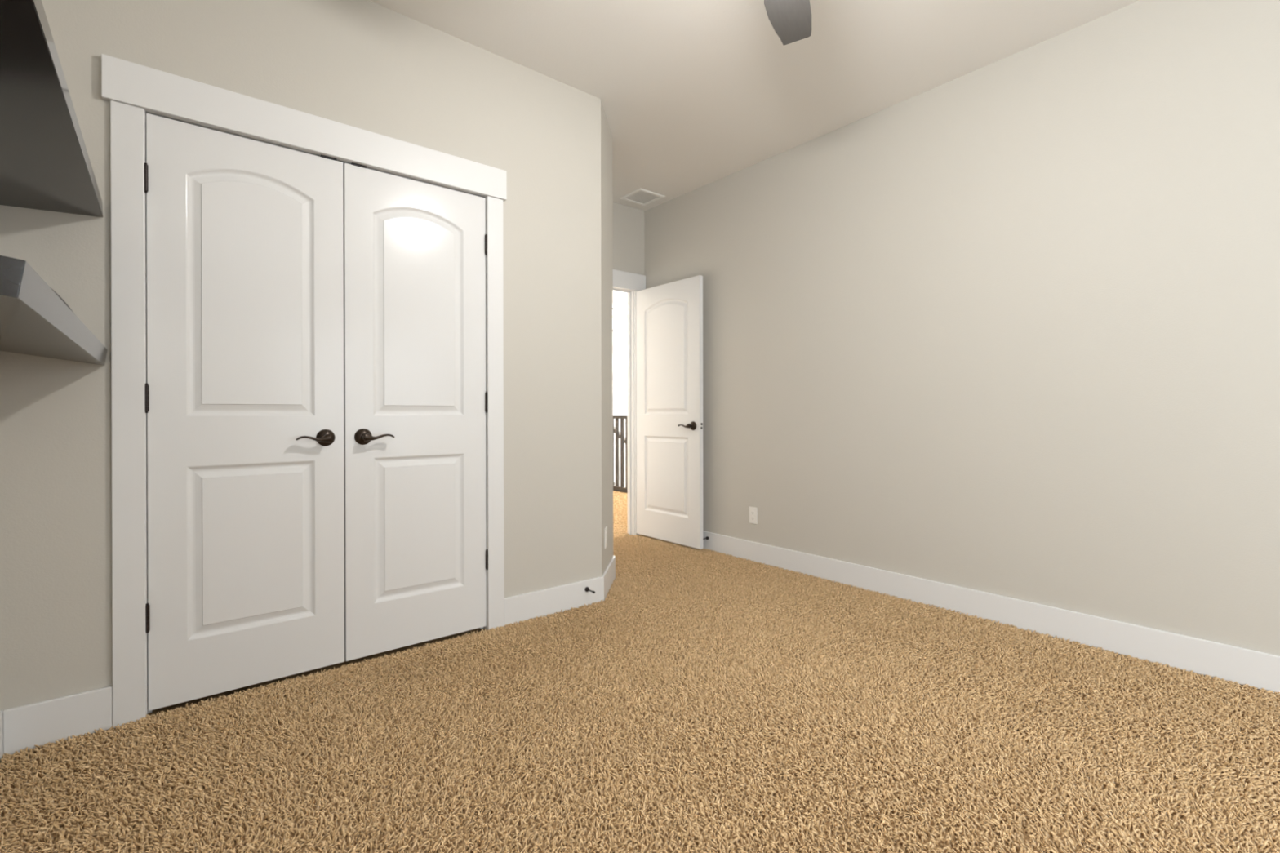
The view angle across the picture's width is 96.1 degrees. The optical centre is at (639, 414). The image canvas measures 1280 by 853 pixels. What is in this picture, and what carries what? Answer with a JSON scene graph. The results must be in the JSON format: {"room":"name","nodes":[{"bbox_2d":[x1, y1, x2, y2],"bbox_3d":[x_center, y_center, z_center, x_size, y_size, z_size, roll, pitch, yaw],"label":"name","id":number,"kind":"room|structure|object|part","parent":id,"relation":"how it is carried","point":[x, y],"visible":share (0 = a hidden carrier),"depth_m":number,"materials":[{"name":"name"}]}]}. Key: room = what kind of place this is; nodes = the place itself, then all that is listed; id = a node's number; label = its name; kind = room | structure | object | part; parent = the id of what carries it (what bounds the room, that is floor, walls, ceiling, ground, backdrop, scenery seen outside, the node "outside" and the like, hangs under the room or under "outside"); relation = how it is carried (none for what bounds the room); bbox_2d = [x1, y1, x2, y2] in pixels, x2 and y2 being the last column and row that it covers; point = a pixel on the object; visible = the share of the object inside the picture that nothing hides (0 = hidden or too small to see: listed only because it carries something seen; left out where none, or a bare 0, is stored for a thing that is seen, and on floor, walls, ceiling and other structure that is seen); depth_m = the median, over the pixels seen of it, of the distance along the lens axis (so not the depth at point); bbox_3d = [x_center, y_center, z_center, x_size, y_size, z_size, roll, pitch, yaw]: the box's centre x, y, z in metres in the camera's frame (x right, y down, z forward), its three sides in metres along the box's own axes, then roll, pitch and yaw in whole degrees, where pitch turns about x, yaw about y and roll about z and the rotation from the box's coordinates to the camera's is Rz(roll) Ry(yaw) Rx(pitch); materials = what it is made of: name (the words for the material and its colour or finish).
{"room":"empty bedroom","nodes":[
{"label":"empty bedroom","id":0,"kind":"room"},
{"bbox_2d":[0,0,601,711],"bbox_3d":[-1.117,-0.348,2.493,2.242,2.762,0.120,0,0,-39],"label":"wall","id":1,"kind":"structure","parent":0,"point":[365,64],"depth_m":2.26,"materials":[{"name":"grey paint"}]},
{"bbox_2d":[3,685,112,755],"bbox_3d":[-1.832,0.965,1.817,0.244,0.139,0.014,0,0,-39],"label":"baseboard","id":2,"kind":"structure","parent":1,"relation":"attached to","point":[42,722],"depth_m":1.81,"materials":[{"name":"white paint"}]},
{"bbox_2d":[144,113,344,711],"bbox_3d":[-1.434,-0.011,2.134,0.616,2.040,0.100,0,0,-39],"label":"door","id":3,"kind":"structure","parent":1,"relation":"in","point":[244,387],"depth_m":2.12,"materials":[{"name":"white paint"}]},
{"bbox_3d":[-1.270,0.093,2.237,0.125,0.035,0.050,0,0,-39],"label":"lever","id":4,"kind":"part","parent":3,"relation":"part of","materials":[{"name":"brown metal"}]},
{"bbox_2d":[101,53,506,728],"bbox_3d":[-1.238,-0.070,2.376,1.430,2.204,0.146,0,0,-39],"label":"door frame","id":5,"kind":"structure","parent":1,"relation":"attached to","point":[133,91],"depth_m":1.95,"materials":[{"name":"white paint"}]},
{"bbox_3d":[-1.707,0.002,1.918,0.084,2.064,0.017,0,0,-39],"label":"casing","id":6,"kind":"part","parent":5,"relation":"part of","materials":[{"name":"white paint"}]},
{"bbox_3d":[-0.693,-0.002,2.753,0.080,2.064,0.017,0,0,-39],"label":"casing","id":7,"kind":"part","parent":5,"relation":"part of","materials":[{"name":"white paint"}]},
{"bbox_2d":[342,162,488,661],"bbox_3d":[-0.955,-0.013,2.529,0.616,2.040,0.100,0,0,-39],"label":"door","id":8,"kind":"structure","parent":1,"relation":"in","point":[415,395],"depth_m":2.52,"materials":[{"name":"white paint"}]},
{"bbox_3d":[-1.087,0.093,2.388,0.125,0.035,0.050,0,0,-39],"label":"lever","id":9,"kind":"part","parent":8,"relation":"part of","materials":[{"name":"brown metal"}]},
{"bbox_2d":[600,100,613,576],"bbox_3d":[-0.417,-0.352,3.747,0.313,2.762,1.234,0,0,-27],"label":"wall","id":10,"kind":"structure","parent":0,"point":[606,255],"depth_m":3.35,"materials":[{"name":"grey paint"}]},
{"bbox_2d":[503,555,615,625],"bbox_3d":[-0.420,0.959,3.535,0.537,0.139,1.499,0,0,-2],"label":"baseboard","id":11,"kind":"structure","parent":10,"relation":"attached to","point":[524,606],"depth_m":2.97,"materials":[{"name":"white paint"}]},
{"bbox_2d":[584,586,595,593],"bbox_3d":[-0.262,0.937,3.054,0.026,0.026,0.072,0,0,-39],"label":"door stop","id":12,"kind":"object","parent":11,"relation":"attached to","point":[587,588],"visible":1,"depth_m":3.07,"materials":[{"name":"brown metal"}]},
{"bbox_2d":[604,526,607,548],"bbox_3d":[-0.194,0.705,3.295,0.008,0.115,0.070,0,0,6],"label":"electrical outlet","id":13,"kind":"object","parent":10,"relation":"attached to","point":[606,528],"visible":1,"depth_m":3.28,"materials":[{"name":"white plastic"}]},
{"bbox_2d":[613,331,626,487],"bbox_3d":[-2.451,1.032,10.391,6.820,5.546,0.120,0,0,-39],"label":"wall","id":14,"kind":"structure","parent":0,"point":[620,339],"depth_m":11.99,"materials":[{"name":"white paint"}]},
{"bbox_2d":[613,456,625,463],"bbox_3d":[-2.455,0.951,10.301,6.700,0.139,0.014,0,0,-39],"label":"baseboard","id":15,"kind":"structure","parent":14,"relation":"attached to","point":[614,456],"depth_m":11.89,"materials":[{"name":"white paint"}]},
{"bbox_2d":[613,329,626,333],"bbox_3d":[-2.455,-1.723,10.290,6.700,0.035,0.030,0,0,-39],"label":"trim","id":16,"kind":"structure","parent":14,"relation":"attached to","point":[616,331],"depth_m":11.95,"materials":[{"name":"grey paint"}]},
{"bbox_2d":[612,201,644,275],"bbox_3d":[-0.419,-0.353,4.594,1.115,2.762,0.090,0,0,-39],"label":"wall","id":17,"kind":"structure","parent":0,"point":[628,223],"depth_m":4.80,"materials":[{"name":"grey paint"}]},
{"bbox_2d":[613,269,645,535],"bbox_3d":[-0.357,-0.076,4.629,0.964,2.204,0.116,0,0,-39],"label":"door frame","id":18,"kind":"structure","parent":17,"relation":"attached to","point":[629,283],"depth_m":4.85,"materials":[{"name":"white paint"}]},
{"bbox_3d":[-0.370,-0.006,4.636,0.751,2.064,0.012,0,0,-39],"label":"door stop moulding","id":19,"kind":"part","parent":18,"relation":"part of","materials":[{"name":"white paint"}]},
{"bbox_3d":[-0.010,-0.007,4.862,0.082,2.064,0.017,0,0,-39],"label":"casing","id":20,"kind":"part","parent":18,"relation":"part of","materials":[{"name":"white paint"}]},
{"bbox_2d":[635,275,702,549],"bbox_3d":[0.214,-0.015,4.567,0.165,2.033,0.767,0,0,-40],"label":"door","id":21,"kind":"structure","parent":18,"relation":"attached to","point":[669,316],"depth_m":4.51,"materials":[{"name":"white paint"}]},
{"bbox_3d":[0.339,0.086,4.330,0.050,0.035,0.125,0,0,-40],"label":"lever","id":22,"kind":"part","parent":21,"relation":"part of","materials":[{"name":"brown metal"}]},
{"bbox_2d":[0,490,1279,852],"bbox_3d":[-0.576,1.154,3.995,5.218,0.250,12.340,0,0,-39],"label":"floor","id":23,"kind":"structure","parent":0,"point":[305,673],"depth_m":1.66,"materials":[{"name":"beige carpet"}]},
{"bbox_2d":[613,415,627,493],"bbox_3d":[0.081,0.473,7.204,0.090,1.093,3.050,0,0,-39],"label":"stair railing","id":24,"kind":"object","parent":23,"relation":"on","point":[616,487],"visible":0.06,"depth_m":7.58,"materials":[{"name":"wood"}]},
{"bbox_3d":[0.086,0.037,7.195,0.060,0.044,2.900,0,0,-39],"label":"rail","id":25,"kind":"part","parent":24,"relation":"part of","materials":[{"name":"wood"}]},
{"bbox_3d":[0.088,0.991,7.197,0.044,0.058,2.900,0,0,-39],"label":"rail","id":26,"kind":"part","parent":24,"relation":"part of","materials":[{"name":"wood"}]},
{"bbox_2d":[0,491,1279,852],"bbox_3d":[-0.516,1.017,3.947,4.982,0.022,7.095,0,0,-39],"label":"carpet","id":27,"kind":"structure","parent":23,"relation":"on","point":[643,545],"depth_m":1.78,"materials":[{"name":"beige carpet"}]},
{"bbox_2d":[368,0,1140,331],"bbox_3d":[0.732,-1.797,5.084,8.638,0.120,12.360,0,0,-39],"label":"ceiling","id":28,"kind":"structure","parent":0,"point":[694,95],"depth_m":2.79,"materials":[{"name":"white paint"}]},
{"bbox_2d":[613,307,626,315],"bbox_3d":[-0.333,-1.696,9.570,0.350,0.094,0.350,0,0,-39],"label":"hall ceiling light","id":29,"kind":"object","parent":28,"relation":"attached to","point":[616,311],"visible":0.74,"depth_m":9.45,"materials":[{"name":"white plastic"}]},
{"bbox_2d":[620,188,665,205],"bbox_3d":[0.019,-1.731,4.592,0.256,0.008,0.262,0,0,-39],"label":"ceiling vent","id":30,"kind":"object","parent":28,"relation":"in","point":[642,197],"visible":1,"depth_m":4.58,"materials":[{"name":"white metal"}]},
{"bbox_2d":[764,0,811,45],"bbox_3d":[0.383,-1.508,1.658,0.911,0.444,0.911,0,0,-25],"label":"ceiling fan","id":31,"kind":"object","parent":28,"relation":"hanging from","point":[791,20],"visible":1,"depth_m":2.08,"materials":[{"name":"grey metal"}]},
{"bbox_2d":[644,0,1279,656],"bbox_3d":[2.119,-0.354,2.482,0.120,2.762,6.578,0,0,-39],"label":"wall","id":32,"kind":"structure","parent":0,"point":[1009,326],"depth_m":2.72,"materials":[{"name":"grey paint"}]},
{"bbox_2d":[749,506,757,524],"bbox_3d":[0.788,0.704,4.004,0.008,0.115,0.070,0,0,-39],"label":"electrical outlet","id":33,"kind":"object","parent":32,"relation":"attached to","point":[753,511],"visible":1,"depth_m":4.00,"materials":[{"name":"white plastic"}]},
{"bbox_2d":[702,530,1279,693],"bbox_3d":[2.061,0.956,2.453,0.014,0.139,6.368,0,0,-39],"label":"baseboard","id":34,"kind":"structure","parent":32,"relation":"attached to","point":[1255,668],"depth_m":2.67,"materials":[{"name":"white paint"}]},
{"bbox_3d":[0.704,3.852,9.245,3.420,0.100,5.902,0,0,-39],"label":"floor","id":35,"kind":"structure","parent":0,"visible":0},
{"bbox_2d":[613,426,625,485],"bbox_3d":[0.004,1.748,8.812,0.090,4.111,2.890,0,0,-39],"label":"stair handrail","id":36,"kind":"object","parent":35,"relation":"on","point":[614,426],"visible":0.02,"depth_m":9.25,"materials":[{"name":"wood"}]},
{"bbox_3d":[0.002,0.631,8.810,0.056,1.695,2.800,0,0,-39],"label":"handrail","id":37,"kind":"part","parent":36,"relation":"part of","materials":[{"name":"wood"}]},
{"bbox_3d":[-0.346,-0.345,-0.302,0.120,2.762,5.414,0,0,-39],"label":"wall","id":38,"kind":"structure","parent":0,"visible":0},
{"bbox_2d":[0,710,3,761],"bbox_3d":[-0.292,0.966,-0.257,0.014,0.139,5.174,0,0,-39],"label":"baseboard","id":39,"kind":"structure","parent":38,"relation":"attached to","point":[1,711],"depth_m":1.73,"materials":[{"name":"white paint"}]},
{"bbox_2d":[0,0,103,217],"bbox_3d":[-1.422,-0.665,1.285,0.242,0.065,1.352,0,0,-39],"label":"floating shelf","id":40,"kind":"object","parent":38,"relation":"attached to","point":[45,163],"visible":1,"depth_m":1.29,"materials":[{"name":"grey laminate"}]},
{"bbox_2d":[0,255,107,365],"bbox_3d":[-1.395,-0.203,1.263,0.249,0.086,1.422,0,0,-39],"label":"floating shelf","id":41,"kind":"object","parent":38,"relation":"attached to","point":[34,321],"visible":1,"depth_m":1.09,"materials":[{"name":"grey laminate"}]},
{"bbox_2d":[53,289,73,312],"bbox_3d":[-1.101,-0.216,1.095,0.003,0.006,0.330,0,0,-39],"label":"cable","id":42,"kind":"object","parent":41,"relation":"on","point":[53,290],"visible":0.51,"depth_m":1.08,"materials":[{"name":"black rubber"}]}
]}

